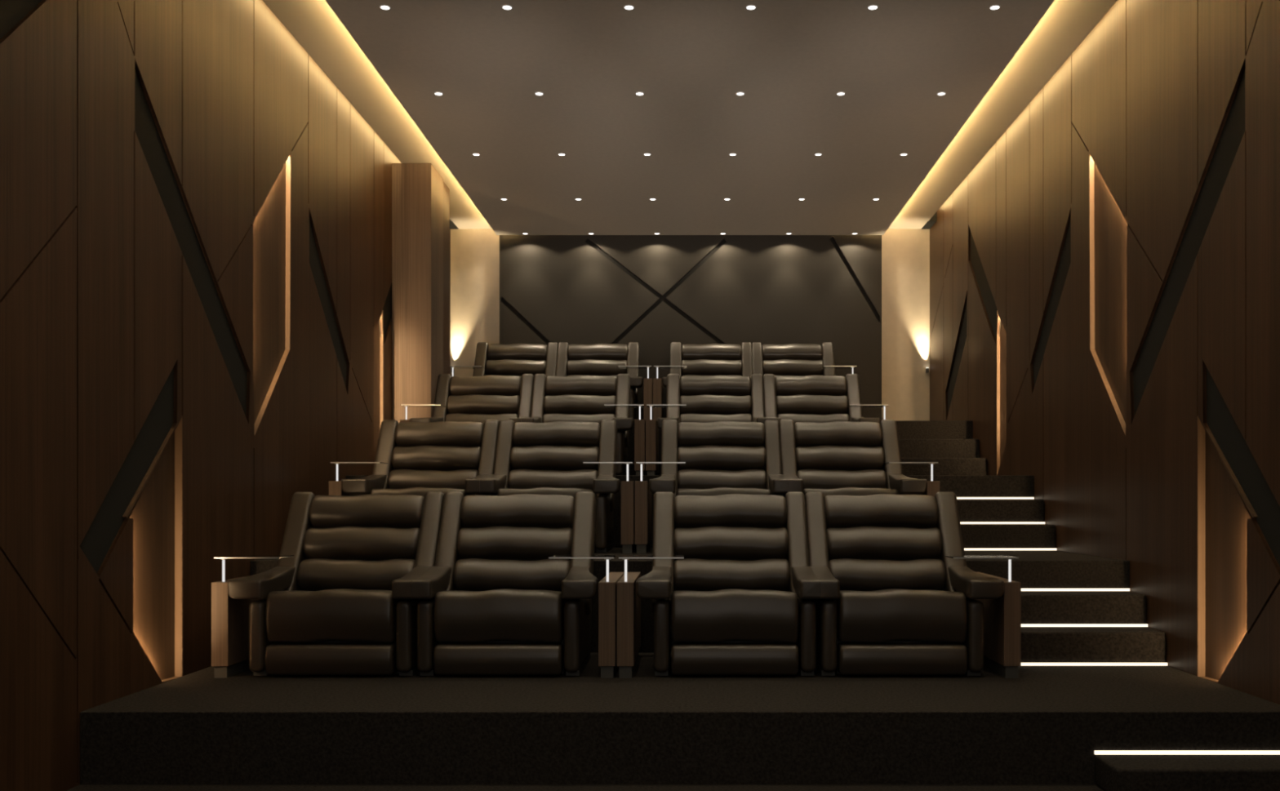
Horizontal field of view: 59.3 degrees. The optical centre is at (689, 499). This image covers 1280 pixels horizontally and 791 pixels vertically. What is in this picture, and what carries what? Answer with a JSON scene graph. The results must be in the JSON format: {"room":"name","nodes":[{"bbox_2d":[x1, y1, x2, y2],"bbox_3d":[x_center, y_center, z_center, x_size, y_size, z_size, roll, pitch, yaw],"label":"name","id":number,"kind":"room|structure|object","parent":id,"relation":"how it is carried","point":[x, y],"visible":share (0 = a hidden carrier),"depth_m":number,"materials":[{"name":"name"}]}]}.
{"room":"auditorium","nodes":[
{"label":"auditorium","id":0,"kind":"room"},
{"bbox_2d":[0,0,450,790],"bbox_3d":[-2.740,-0.975,5.530,0.120,4.650,14.060,0,0,0],"label":"wall","id":1,"kind":"structure","parent":0,"point":[196,218],"depth_m":5.67,"materials":[{"name":"brown wood"}]},
{"bbox_2d":[391,163,449,422],"bbox_3d":[-2.503,-1.610,10.525,0.353,2.840,0.850,0,0,0],"label":"pillar","id":2,"kind":"structure","parent":0,"point":[420,196],"depth_m":10.10,"materials":[{"name":"brown wood"}]},
{"bbox_2d":[66,784,1104,790],"bbox_3d":[0.000,1.300,1.715,5.360,0.100,6.430,0,0,0],"label":"floor","id":3,"kind":"structure","parent":0,"point":[81,787],"depth_m":4.87,"materials":[{"name":"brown carpet"}]},
{"bbox_2d":[1094,755,1279,790],"bbox_3d":[2.223,1.183,4.790,0.898,0.133,0.280,0,0,0],"label":"carpeted steps","id":4,"kind":"structure","parent":3,"relation":"on","point":[1112,772],"depth_m":4.65,"materials":[{"name":"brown carpet"}]},
{"bbox_2d":[1093,750,1279,755],"bbox_3d":[2.224,1.108,4.923,0.900,0.016,0.011,0,0,0],"label":"step light","id":5,"kind":"object","parent":4,"relation":"attached to","point":[1095,752],"visible":1,"depth_m":4.92,"materials":[{"name":"white plastic"}]},
{"bbox_2d":[80,652,1279,784],"bbox_3d":[0.000,1.140,8.745,5.360,0.420,7.630,0,0,0],"label":"platform","id":6,"kind":"structure","parent":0,"point":[1045,725],"depth_m":4.93,"materials":[{"name":"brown carpet"}]},
{"bbox_2d":[211,555,293,678],"bbox_3d":[-2.320,0.615,6.275,0.349,0.630,0.850,0,0,0],"label":"tray table","id":7,"kind":"object","parent":6,"relation":"on","point":[229,615],"visible":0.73,"depth_m":5.87,"materials":[{"name":"brown wood"}]},
{"bbox_2d":[213,555,293,559],"bbox_3d":[-2.315,0.306,5.973,0.340,0.012,0.223,0,0,0],"label":"tray","id":8,"kind":"object","parent":7,"relation":"on","point":[230,556],"depth_m":5.92,"materials":[{"name":"silver metal"}]},
{"bbox_2d":[227,492,444,675],"bbox_3d":[-1.923,0.441,6.269,0.956,0.976,0.899,0,0,0],"label":"recliner","id":9,"kind":"object","parent":6,"relation":"on","point":[343,604],"visible":0.92,"depth_m":6.00,"materials":[{"name":"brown leather"}]},
{"bbox_2d":[296,558,414,591],"bbox_3d":[-1.885,0.438,6.391,0.660,0.210,0.189,0,0,0],"label":"cushion","id":10,"kind":"object","parent":9,"relation":"on","point":[312,574],"depth_m":6.32,"materials":[{"name":"brown leather"}]},
{"bbox_2d":[302,526,419,560],"bbox_3d":[-1.885,0.261,6.492,0.660,0.216,0.192,0,0,0],"label":"cushion","id":11,"kind":"object","parent":9,"relation":"on","point":[319,543],"depth_m":6.42,"materials":[{"name":"brown leather"}]},
{"bbox_2d":[308,493,424,528],"bbox_3d":[-1.885,0.077,6.597,0.660,0.224,0.195,0,0,0],"label":"cushion","id":12,"kind":"object","parent":9,"relation":"on","point":[371,510],"depth_m":6.52,"materials":[{"name":"brown leather"}]},
{"bbox_2d":[411,492,598,675],"bbox_3d":[-0.967,0.441,6.269,0.956,0.976,0.899,0,0,0],"label":"recliner","id":13,"kind":"object","parent":6,"relation":"on","point":[495,602],"visible":1,"depth_m":6.10,"materials":[{"name":"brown leather"}]},
{"bbox_2d":[453,558,570,591],"bbox_3d":[-1.005,0.438,6.391,0.660,0.210,0.189,0,0,0],"label":"cushion","id":14,"kind":"object","parent":13,"relation":"on","point":[468,574],"depth_m":6.32,"materials":[{"name":"brown leather"}]},
{"bbox_2d":[457,526,572,560],"bbox_3d":[-1.005,0.261,6.492,0.660,0.216,0.192,0,0,0],"label":"cushion","id":15,"kind":"object","parent":13,"relation":"on","point":[473,543],"depth_m":6.41,"materials":[{"name":"brown leather"}]},
{"bbox_2d":[460,493,574,528],"bbox_3d":[-1.005,0.077,6.597,0.660,0.224,0.195,0,0,0],"label":"cushion","id":16,"kind":"object","parent":13,"relation":"on","point":[521,510],"depth_m":6.52,"materials":[{"name":"brown leather"}]},
{"bbox_2d":[548,555,624,678],"bbox_3d":[-0.564,0.615,6.275,0.349,0.630,0.850,0,0,0],"label":"tray table","id":17,"kind":"object","parent":6,"relation":"on","point":[607,586],"visible":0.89,"depth_m":5.85,"materials":[{"name":"brown wood"}]},
{"bbox_2d":[548,555,616,559],"bbox_3d":[-0.568,0.306,5.973,0.340,0.012,0.223,0,0,0],"label":"tray","id":18,"kind":"object","parent":17,"relation":"on","point":[606,557],"depth_m":5.89,"materials":[{"name":"silver metal"}]},
{"bbox_2d":[617,555,684,678],"bbox_3d":[-0.206,0.615,6.275,0.349,0.630,0.850,0,0,0],"label":"tray table","id":19,"kind":"object","parent":6,"relation":"on","point":[628,604],"visible":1,"depth_m":5.85,"materials":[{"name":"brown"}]},
{"bbox_2d":[618,555,684,559],"bbox_3d":[-0.202,0.306,5.973,0.340,0.012,0.223,0,0,0],"label":"tray","id":20,"kind":"object","parent":19,"relation":"on","point":[624,557],"depth_m":5.89,"materials":[{"name":"silver metal"}]},
{"bbox_2d":[635,492,820,675],"bbox_3d":[0.197,0.441,6.269,0.956,0.976,0.899,0,0,0],"label":"recliner","id":21,"kind":"object","parent":6,"relation":"on","point":[739,602],"visible":1,"depth_m":6.04,"materials":[{"name":"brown leather"}]},
{"bbox_2d":[673,493,786,528],"bbox_3d":[0.235,0.077,6.597,0.660,0.224,0.195,0,0,0],"label":"cushion","id":22,"kind":"object","parent":21,"relation":"on","point":[731,510],"depth_m":6.52,"materials":[{"name":"brown leather"}]},
{"bbox_2d":[673,526,788,560],"bbox_3d":[0.235,0.261,6.492,0.660,0.216,0.192,0,0,0],"label":"cushion","id":23,"kind":"object","parent":21,"relation":"on","point":[695,543],"depth_m":6.42,"materials":[{"name":"brown leather"}]},
{"bbox_2d":[673,558,790,591],"bbox_3d":[0.235,0.438,6.391,0.660,0.210,0.189,0,0,0],"label":"cushion","id":24,"kind":"object","parent":21,"relation":"on","point":[689,574],"depth_m":6.32,"materials":[{"name":"brown leather"}]},
{"bbox_2d":[804,492,1004,675],"bbox_3d":[1.153,0.441,6.269,0.956,0.976,0.899,0,0,0],"label":"recliner","id":25,"kind":"object","parent":6,"relation":"on","point":[891,602],"visible":0.95,"depth_m":6.04,"materials":[{"name":"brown leather"}]},
{"bbox_2d":[824,493,938,528],"bbox_3d":[1.115,0.077,6.597,0.660,0.224,0.195,0,0,0],"label":"cushion","id":26,"kind":"object","parent":25,"relation":"on","point":[881,510],"depth_m":6.52,"materials":[{"name":"brown leather"}]},
{"bbox_2d":[826,526,942,560],"bbox_3d":[1.115,0.261,6.492,0.660,0.216,0.192,0,0,0],"label":"cushion","id":27,"kind":"object","parent":25,"relation":"on","point":[843,543],"depth_m":6.42,"materials":[{"name":"brown leather"}]},
{"bbox_2d":[829,558,946,591],"bbox_3d":[1.115,0.438,6.391,0.660,0.210,0.189,0,0,0],"label":"cushion","id":28,"kind":"object","parent":25,"relation":"on","point":[852,574],"depth_m":6.32,"materials":[{"name":"brown leather"}]},
{"bbox_2d":[943,555,1021,678],"bbox_3d":[1.550,0.615,6.275,0.349,0.630,0.850,0,0,0],"label":"tray table","id":29,"kind":"object","parent":6,"relation":"on","point":[1002,615],"visible":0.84,"depth_m":5.87,"materials":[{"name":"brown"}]},
{"bbox_2d":[943,555,1018,559],"bbox_3d":[1.545,0.306,5.973,0.340,0.012,0.223,0,0,0],"label":"tray","id":30,"kind":"object","parent":29,"relation":"on","point":[1006,557],"depth_m":5.89,"materials":[{"name":"silver metal"}]},
{"bbox_2d":[1021,591,1165,662],"bbox_3d":[2.204,0.743,6.570,0.937,0.374,0.540,0,0,0],"label":"carpeted steps","id":31,"kind":"structure","parent":6,"relation":"on","point":[1038,644],"depth_m":6.38,"materials":[{"name":"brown carpet"}]},
{"bbox_2d":[1021,588,1129,591],"bbox_3d":[2.205,0.547,6.833,0.937,0.016,0.011,0,0,0],"label":"step light","id":32,"kind":"object","parent":31,"relation":"attached to","point":[1022,589],"visible":0.64,"depth_m":6.83,"materials":[{"name":"white plastic"}]},
{"bbox_2d":[1021,623,1147,626],"bbox_3d":[2.205,0.734,6.564,0.937,0.016,0.011,0,0,0],"label":"step light","id":33,"kind":"object","parent":31,"relation":"attached to","point":[1022,624],"visible":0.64,"depth_m":6.56,"materials":[{"name":"white plastic"}]},
{"bbox_2d":[1021,662,1167,666],"bbox_3d":[2.205,0.921,6.293,0.937,0.016,0.011,0,0,0],"label":"step light","id":34,"kind":"object","parent":31,"relation":"attached to","point":[1022,664],"visible":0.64,"depth_m":6.29,"materials":[{"name":"white plastic"}]},
{"bbox_2d":[325,0,1054,235],"bbox_3d":[0.000,-2.937,5.421,4.249,0.054,13.843,0,0,0],"label":"ceiling","id":35,"kind":"structure","parent":0,"point":[588,60],"depth_m":8.12,"materials":[{"name":"grey paint"}]},
{"bbox_2d":[450,228,929,420],"bbox_3d":[0.000,-1.025,12.610,5.360,4.550,0.100,0,0,0],"label":"wall","id":36,"kind":"structure","parent":0,"point":[474,252],"depth_m":12.56,"materials":[{"name":"beige paint"}]},
{"bbox_2d":[262,0,491,228],"bbox_3d":[-2.196,-3.045,5.530,0.792,0.030,14.060,0,0,0],"label":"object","id":37,"kind":"structure","parent":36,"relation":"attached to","point":[313,24],"depth_m":8.24,"materials":[{"name":"beige paint"}]},
{"bbox_2d":[499,235,881,419],"bbox_3d":[0.006,-1.890,12.505,4.237,2.280,0.110,0,0,0],"label":"wall panel","id":38,"kind":"object","parent":36,"relation":"attached to","point":[654,292],"visible":0.56,"depth_m":12.45,"materials":[{"name":"grey"}]},
{"bbox_2d":[888,0,1117,228],"bbox_3d":[2.196,-3.045,5.530,0.792,0.030,14.060,0,0,0],"label":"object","id":39,"kind":"structure","parent":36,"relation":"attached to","point":[1066,24],"depth_m":8.47,"materials":[{"name":"beige paint"}]},
{"bbox_2d":[250,547,1129,652],"bbox_3d":[0.000,0.650,9.700,5.360,0.560,5.720,0,0,0],"label":"platform","id":40,"kind":"structure","parent":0,"point":[1034,569],"depth_m":6.84,"materials":[{"name":"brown carpet"}]},
{"bbox_2d":[328,462,388,496],"bbox_3d":[-2.320,0.055,8.175,0.349,0.630,0.850,0,0,0],"label":"tray table","id":41,"kind":"object","parent":40,"relation":"on","point":[335,486],"visible":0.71,"depth_m":7.76,"materials":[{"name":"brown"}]},
{"bbox_2d":[330,462,388,464],"bbox_3d":[-2.315,-0.254,7.873,0.340,0.012,0.223,0,0,0],"label":"tray","id":42,"kind":"object","parent":41,"relation":"on","point":[335,463],"depth_m":7.79,"materials":[{"name":"silver metal"}]},
{"bbox_2d":[341,419,498,497],"bbox_3d":[-1.923,-0.119,8.169,0.956,0.976,0.899,0,0,0],"label":"recliner","id":43,"kind":"object","parent":40,"relation":"on","point":[444,457],"visible":0.56,"depth_m":8.31,"materials":[{"name":"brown leather"}]},
{"bbox_2d":[387,469,478,489],"bbox_3d":[-1.885,-0.122,8.290,0.660,0.210,0.189,0,0,0],"label":"cushion","id":44,"kind":"object","parent":43,"relation":"on","point":[397,478],"depth_m":8.21,"materials":[{"name":"brown leather"}]},
{"bbox_2d":[391,445,480,471],"bbox_3d":[-1.885,-0.299,8.392,0.660,0.216,0.192,0,0,0],"label":"cushion","id":45,"kind":"object","parent":43,"relation":"on","point":[408,458],"depth_m":8.31,"materials":[{"name":"brown leather"}]},
{"bbox_2d":[395,421,483,447],"bbox_3d":[-1.885,-0.482,8.497,0.660,0.224,0.195,0,0,0],"label":"cushion","id":46,"kind":"object","parent":43,"relation":"on","point":[442,433],"depth_m":8.42,"materials":[{"name":"brown leather"}]},
{"bbox_2d":[480,419,620,552],"bbox_3d":[-0.967,-0.119,8.169,0.956,0.976,0.899,0,0,0],"label":"recliner","id":47,"kind":"object","parent":40,"relation":"on","point":[548,458],"visible":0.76,"depth_m":8.30,"materials":[{"name":"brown leather"}]},
{"bbox_2d":[507,469,597,490],"bbox_3d":[-1.005,-0.122,8.290,0.660,0.210,0.189,0,0,0],"label":"cushion","id":48,"kind":"object","parent":47,"relation":"on","point":[517,478],"depth_m":8.21,"materials":[{"name":"brown leather"}]},
{"bbox_2d":[510,445,599,471],"bbox_3d":[-1.005,-0.299,8.392,0.660,0.216,0.192,0,0,0],"label":"cushion","id":49,"kind":"object","parent":47,"relation":"on","point":[528,458],"depth_m":8.32,"materials":[{"name":"brown leather"}]},
{"bbox_2d":[511,421,599,447],"bbox_3d":[-1.005,-0.482,8.497,0.660,0.224,0.195,0,0,0],"label":"cushion","id":50,"kind":"object","parent":47,"relation":"on","point":[558,433],"depth_m":8.42,"materials":[{"name":"brown leather"}]},
{"bbox_2d":[582,462,636,553],"bbox_3d":[-0.564,0.055,8.175,0.349,0.630,0.850,0,0,0],"label":"tray table","id":51,"kind":"object","parent":40,"relation":"on","point":[628,487],"visible":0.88,"depth_m":7.75,"materials":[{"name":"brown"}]},
{"bbox_2d":[582,462,634,464],"bbox_3d":[-0.568,-0.254,7.873,0.340,0.012,0.223,0,0,0],"label":"tray","id":52,"kind":"object","parent":51,"relation":"on","point":[587,463],"depth_m":7.79,"materials":[{"name":"silver metal"}]},
{"bbox_2d":[635,462,685,553],"bbox_3d":[-0.206,0.055,8.175,0.349,0.630,0.850,0,0,0],"label":"tray table","id":53,"kind":"object","parent":40,"relation":"on","point":[642,492],"visible":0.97,"depth_m":7.75,"materials":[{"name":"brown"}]},
{"bbox_2d":[635,462,685,464],"bbox_3d":[-0.202,-0.254,7.873,0.340,0.012,0.223,0,0,0],"label":"tray","id":54,"kind":"object","parent":53,"relation":"on","point":[638,463],"depth_m":7.79,"materials":[{"name":"silver metal"}]},
{"bbox_2d":[648,419,787,497],"bbox_3d":[0.197,-0.119,8.169,0.956,0.976,0.899,0,0,0],"label":"recliner","id":55,"kind":"object","parent":40,"relation":"on","point":[721,458],"visible":0.69,"depth_m":8.31,"materials":[{"name":"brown leather"}]},
{"bbox_2d":[677,421,764,447],"bbox_3d":[0.235,-0.482,8.497,0.660,0.224,0.195,0,0,0],"label":"cushion","id":56,"kind":"object","parent":55,"relation":"on","point":[722,433],"depth_m":8.42,"materials":[{"name":"brown leather"}]},
{"bbox_2d":[677,445,765,471],"bbox_3d":[0.235,-0.299,8.392,0.660,0.216,0.192,0,0,0],"label":"cushion","id":57,"kind":"object","parent":55,"relation":"on","point":[696,458],"depth_m":8.32,"materials":[{"name":"brown leather"}]},
{"bbox_2d":[677,469,766,488],"bbox_3d":[0.235,-0.122,8.290,0.660,0.210,0.189,0,0,0],"label":"cushion","id":58,"kind":"object","parent":55,"relation":"on","point":[686,478],"depth_m":8.21,"materials":[{"name":"brown leather"}]},
{"bbox_2d":[778,419,926,497],"bbox_3d":[1.153,-0.119,8.169,0.956,0.976,0.899,0,0,0],"label":"recliner","id":59,"kind":"object","parent":40,"relation":"on","point":[838,458],"visible":0.53,"depth_m":8.31,"materials":[{"name":"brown leather"}]},
{"bbox_2d":[794,421,882,447],"bbox_3d":[1.115,-0.482,8.497,0.660,0.224,0.195,0,0,0],"label":"cushion","id":60,"kind":"object","parent":59,"relation":"on","point":[838,433],"depth_m":8.42,"materials":[{"name":"brown leather"}]},
{"bbox_2d":[795,445,884,471],"bbox_3d":[1.115,-0.299,8.392,0.660,0.216,0.192,0,0,0],"label":"cushion","id":61,"kind":"object","parent":59,"relation":"on","point":[816,458],"depth_m":8.31,"materials":[{"name":"brown leather"}]},
{"bbox_2d":[797,469,887,489],"bbox_3d":[1.115,-0.122,8.290,0.660,0.210,0.189,0,0,0],"label":"cushion","id":62,"kind":"object","parent":59,"relation":"on","point":[812,478],"depth_m":8.21,"materials":[{"name":"brown leather"}]},
{"bbox_2d":[883,462,939,497],"bbox_3d":[1.550,0.055,8.175,0.349,0.630,0.850,0,0,0],"label":"tray table","id":63,"kind":"object","parent":40,"relation":"on","point":[932,486],"visible":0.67,"depth_m":7.76,"materials":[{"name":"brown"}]},
{"bbox_2d":[883,462,937,464],"bbox_3d":[1.545,-0.254,7.873,0.340,0.012,0.223,0,0,0],"label":"tray","id":64,"kind":"object","parent":63,"relation":"on","point":[889,463],"depth_m":7.79,"materials":[{"name":"silver metal"}]},
{"bbox_2d":[956,499,1055,548],"bbox_3d":[2.204,0.183,8.470,0.937,0.374,0.540,0,0,0],"label":"carpeted steps","id":65,"kind":"structure","parent":40,"relation":"on","point":[974,535],"depth_m":8.20,"materials":[{"name":"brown carpet"}]},
{"bbox_2d":[956,497,1034,499],"bbox_3d":[2.205,-0.013,8.733,0.937,0.016,0.011,0,0,0],"label":"step light","id":66,"kind":"object","parent":65,"relation":"attached to","point":[957,498],"visible":0.64,"depth_m":8.73,"materials":[{"name":"white plastic"}]},
{"bbox_2d":[960,521,1044,524],"bbox_3d":[2.205,0.174,8.463,0.937,0.016,0.011,0,0,0],"label":"step light","id":67,"kind":"object","parent":65,"relation":"attached to","point":[961,522],"visible":0.64,"depth_m":8.46,"materials":[{"name":"white plastic"}]},
{"bbox_2d":[964,548,1057,550],"bbox_3d":[2.205,0.361,8.194,0.937,0.016,0.011,0,0,0],"label":"step light","id":68,"kind":"object","parent":65,"relation":"attached to","point":[964,548],"visible":0.64,"depth_m":8.19,"materials":[{"name":"white plastic"}]},
{"bbox_2d":[346,475,1034,547],"bbox_3d":[0.000,0.090,10.650,5.360,0.560,3.820,0,0,0],"label":"floor","id":69,"kind":"structure","parent":0,"point":[963,486],"depth_m":8.74,"materials":[{"name":"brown carpet"}]},
{"bbox_2d":[400,404,446,422],"bbox_3d":[-2.320,-0.505,9.850,0.349,0.630,0.400,0,0,0],"label":"tray table","id":70,"kind":"object","parent":69,"relation":"on","point":[406,420],"visible":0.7,"depth_m":9.69,"materials":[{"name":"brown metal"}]},
{"bbox_2d":[409,373,533,424],"bbox_3d":[-1.923,-0.679,10.069,0.956,0.976,0.899,0,0,0],"label":"recliner","id":71,"kind":"object","parent":69,"relation":"on","point":[479,399],"visible":0.46,"depth_m":10.24,"materials":[{"name":"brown leather"}]},
{"bbox_2d":[444,413,517,424],"bbox_3d":[-1.885,-0.682,10.191,0.660,0.210,0.189,0,0,0],"label":"cushion","id":72,"kind":"object","parent":71,"relation":"on","point":[452,417],"depth_m":10.13,"materials":[{"name":"brown leather"}]},
{"bbox_2d":[446,394,519,414],"bbox_3d":[-1.885,-0.859,10.292,0.660,0.216,0.192,0,0,0],"label":"cushion","id":73,"kind":"object","parent":71,"relation":"on","point":[456,404],"depth_m":10.21,"materials":[{"name":"brown leather"}]},
{"bbox_2d":[448,375,521,395],"bbox_3d":[-1.885,-1.042,10.397,0.660,0.224,0.195,0,0,0],"label":"cushion","id":74,"kind":"object","parent":71,"relation":"on","point":[483,385],"depth_m":10.32,"materials":[{"name":"brown leather"}]},
{"bbox_2d":[521,373,633,475],"bbox_3d":[-0.967,-0.679,10.069,0.956,0.976,0.899,0,0,0],"label":"recliner","id":75,"kind":"object","parent":69,"relation":"on","point":[578,398],"visible":0.52,"depth_m":10.23,"materials":[{"name":"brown leather"}]},
{"bbox_2d":[542,413,614,423],"bbox_3d":[-1.005,-0.682,10.191,0.660,0.210,0.189,0,0,0],"label":"cushion","id":76,"kind":"object","parent":75,"relation":"on","point":[546,417],"depth_m":10.13,"materials":[{"name":"brown leather"}]},
{"bbox_2d":[543,394,615,414],"bbox_3d":[-1.005,-0.859,10.292,0.660,0.216,0.192,0,0,0],"label":"cushion","id":77,"kind":"object","parent":75,"relation":"on","point":[553,404],"depth_m":10.21,"materials":[{"name":"brown leather"}]},
{"bbox_2d":[544,375,616,395],"bbox_3d":[-1.005,-1.042,10.397,0.660,0.224,0.195,0,0,0],"label":"cushion","id":78,"kind":"object","parent":75,"relation":"on","point":[578,385],"depth_m":10.32,"materials":[{"name":"brown leather"}]},
{"bbox_2d":[604,404,647,475],"bbox_3d":[-0.564,-0.505,10.075,0.349,0.630,0.850,0,0,0],"label":"tray table","id":79,"kind":"object","parent":69,"relation":"on","point":[639,424],"visible":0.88,"depth_m":9.65,"materials":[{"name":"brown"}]},
{"bbox_2d":[645,404,686,475],"bbox_3d":[-0.206,-0.505,10.075,0.349,0.630,0.850,0,0,0],"label":"tray table","id":80,"kind":"object","parent":69,"relation":"on","point":[651,428],"visible":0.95,"depth_m":9.65,"materials":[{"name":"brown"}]},
{"bbox_2d":[657,373,768,430],"bbox_3d":[0.197,-0.679,10.069,0.956,0.976,0.899,0,0,0],"label":"recliner","id":81,"kind":"object","parent":69,"relation":"on","point":[712,398],"visible":0.48,"depth_m":10.24,"materials":[{"name":"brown leather"}]},
{"bbox_2d":[680,375,751,395],"bbox_3d":[0.235,-1.042,10.397,0.660,0.224,0.195,0,0,0],"label":"cushion","id":82,"kind":"object","parent":81,"relation":"on","point":[712,385],"depth_m":10.32,"materials":[{"name":"brown leather"}]},
{"bbox_2d":[680,394,751,414],"bbox_3d":[0.235,-0.859,10.292,0.660,0.216,0.192,0,0,0],"label":"cushion","id":83,"kind":"object","parent":81,"relation":"on","point":[696,404],"depth_m":10.21,"materials":[{"name":"brown leather"}]},
{"bbox_2d":[680,413,752,422],"bbox_3d":[0.235,-0.682,10.191,0.660,0.210,0.189,0,0,0],"label":"cushion","id":84,"kind":"object","parent":81,"relation":"on","point":[684,417],"depth_m":10.13,"materials":[{"name":"brown leather"}]},
{"bbox_2d":[763,373,879,423],"bbox_3d":[1.153,-0.679,10.069,0.956,0.976,0.899,0,0,0],"label":"recliner","id":85,"kind":"object","parent":69,"relation":"on","point":[807,398],"visible":0.39,"depth_m":10.24,"materials":[{"name":"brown leather"}]},
{"bbox_2d":[775,375,847,395],"bbox_3d":[1.115,-1.042,10.397,0.660,0.224,0.195,0,0,0],"label":"cushion","id":86,"kind":"object","parent":85,"relation":"on","point":[807,385],"depth_m":10.32,"materials":[{"name":"brown leather"}]},
{"bbox_2d":[776,394,848,414],"bbox_3d":[1.115,-0.859,10.292,0.660,0.216,0.192,0,0,0],"label":"cushion","id":87,"kind":"object","parent":85,"relation":"on","point":[786,404],"depth_m":10.21,"materials":[{"name":"brown leather"}]},
{"bbox_2d":[777,413,849,423],"bbox_3d":[1.115,-0.682,10.191,0.660,0.210,0.189,0,0,0],"label":"cushion","id":88,"kind":"object","parent":85,"relation":"on","point":[797,417],"depth_m":10.13,"materials":[{"name":"brown leather"}]},
{"bbox_2d":[846,404,888,422],"bbox_3d":[1.550,-0.505,10.075,0.349,0.630,0.850,0,0,0],"label":"tray table","id":89,"kind":"object","parent":69,"relation":"on","point":[849,406],"visible":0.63,"depth_m":9.70,"materials":[{"name":"grey metal"}]},
{"bbox_2d":[898,439,986,475],"bbox_3d":[2.204,-0.377,10.370,0.937,0.374,0.540,0,0,0],"label":"carpeted steps","id":90,"kind":"structure","parent":69,"relation":"on","point":[953,456],"depth_m":10.37,"materials":[{"name":"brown carpet"}]},
{"bbox_2d":[627,420,973,475],"bbox_3d":[0.000,-0.470,11.600,5.360,0.560,1.920,0,0,0],"label":"floor","id":91,"kind":"structure","parent":0,"point":[907,429],"depth_m":10.64,"materials":[{"name":"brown carpet"}]},
{"bbox_2d":[472,342,558,377],"bbox_3d":[-1.923,-1.239,11.969,0.956,0.976,0.899,0,0,0],"label":"recliner","id":92,"kind":"object","parent":91,"relation":"on","point":[514,359],"visible":0.32,"depth_m":12.18,"materials":[{"name":"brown leather"}]},
{"bbox_2d":[484,359,546,376],"bbox_3d":[-1.885,-1.419,12.192,0.660,0.216,0.192,0,0,0],"label":"cushion","id":93,"kind":"object","parent":92,"relation":"on","point":[515,367],"depth_m":12.11,"materials":[{"name":"brown leather"}]},
{"bbox_2d":[486,343,547,360],"bbox_3d":[-1.885,-1.603,12.297,0.660,0.224,0.195,0,0,0],"label":"cushion","id":94,"kind":"object","parent":92,"relation":"on","point":[514,352],"depth_m":12.21,"materials":[{"name":"brown leather"}]},
{"bbox_2d":[555,342,643,420],"bbox_3d":[-0.967,-1.239,11.969,0.956,0.976,0.899,0,0,0],"label":"recliner","id":95,"kind":"object","parent":91,"relation":"on","point":[594,359],"visible":0.35,"depth_m":12.15,"materials":[{"name":"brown leather"}]},
{"bbox_2d":[567,374,617,377],"bbox_3d":[-1.005,-1.242,12.091,0.660,0.210,0.189,0,0,0],"label":"cushion","id":96,"kind":"object","parent":95,"relation":"on","point":[615,375],"depth_m":12.13,"materials":[{"name":"brown leather"}]},
{"bbox_2d":[566,359,627,375],"bbox_3d":[-1.005,-1.419,12.192,0.660,0.216,0.192,0,0,0],"label":"cushion","id":97,"kind":"object","parent":95,"relation":"on","point":[574,366],"depth_m":12.11,"materials":[{"name":"brown leather"}]},
{"bbox_2d":[567,343,627,360],"bbox_3d":[-1.005,-1.603,12.297,0.660,0.224,0.195,0,0,0],"label":"cushion","id":98,"kind":"object","parent":95,"relation":"on","point":[594,352],"depth_m":12.21,"materials":[{"name":"brown leather"}]},
{"bbox_2d":[617,365,653,420],"bbox_3d":[-0.564,-1.065,11.975,0.349,0.630,0.850,0,0,0],"label":"tray table","id":99,"kind":"object","parent":91,"relation":"on","point":[647,383],"visible":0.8,"depth_m":11.55,"materials":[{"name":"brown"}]},
{"bbox_2d":[653,365,687,420],"bbox_3d":[-0.206,-1.065,11.975,0.349,0.630,0.850,0,0,0],"label":"tray table","id":100,"kind":"object","parent":91,"relation":"on","point":[658,388],"visible":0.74,"depth_m":11.55,"materials":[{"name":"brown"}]},
{"bbox_2d":[662,342,752,387],"bbox_3d":[0.197,-1.239,11.969,0.956,0.976,0.899,0,0,0],"label":"recliner","id":101,"kind":"object","parent":91,"relation":"on","point":[708,359],"visible":0.32,"depth_m":12.17,"materials":[{"name":"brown leather"}]},
{"bbox_2d":[681,359,742,376],"bbox_3d":[0.235,-1.419,12.192,0.660,0.216,0.192,0,0,0],"label":"cushion","id":102,"kind":"object","parent":101,"relation":"on","point":[695,367],"depth_m":12.11,"materials":[{"name":"brown leather"}]},
{"bbox_2d":[681,343,742,360],"bbox_3d":[0.235,-1.603,12.297,0.660,0.224,0.195,0,0,0],"label":"cushion","id":103,"kind":"object","parent":101,"relation":"on","point":[708,352],"depth_m":12.21,"materials":[{"name":"brown leather"}]},
{"bbox_2d":[751,342,835,377],"bbox_3d":[1.153,-1.239,11.969,0.956,0.976,0.899,0,0,0],"label":"recliner","id":104,"kind":"object","parent":91,"relation":"on","point":[788,359],"visible":0.27,"depth_m":12.18,"materials":[{"name":"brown leather"}]},
{"bbox_2d":[762,343,822,360],"bbox_3d":[1.115,-1.603,12.297,0.660,0.224,0.195,0,0,0],"label":"cushion","id":105,"kind":"object","parent":104,"relation":"on","point":[788,352],"depth_m":12.21,"materials":[{"name":"brown leather"}]},
{"bbox_2d":[762,359,823,376],"bbox_3d":[1.115,-1.419,12.192,0.660,0.216,0.192,0,0,0],"label":"cushion","id":106,"kind":"object","parent":104,"relation":"on","point":[779,367],"depth_m":12.11,"materials":[{"name":"brown leather"}]},
{"bbox_2d":[929,0,1279,705],"bbox_3d":[2.740,-0.975,5.530,0.120,4.650,14.060,0,0,0],"label":"wall","id":107,"kind":"structure","parent":0,"point":[1104,280],"depth_m":6.58,"materials":[{"name":"brown wood"}]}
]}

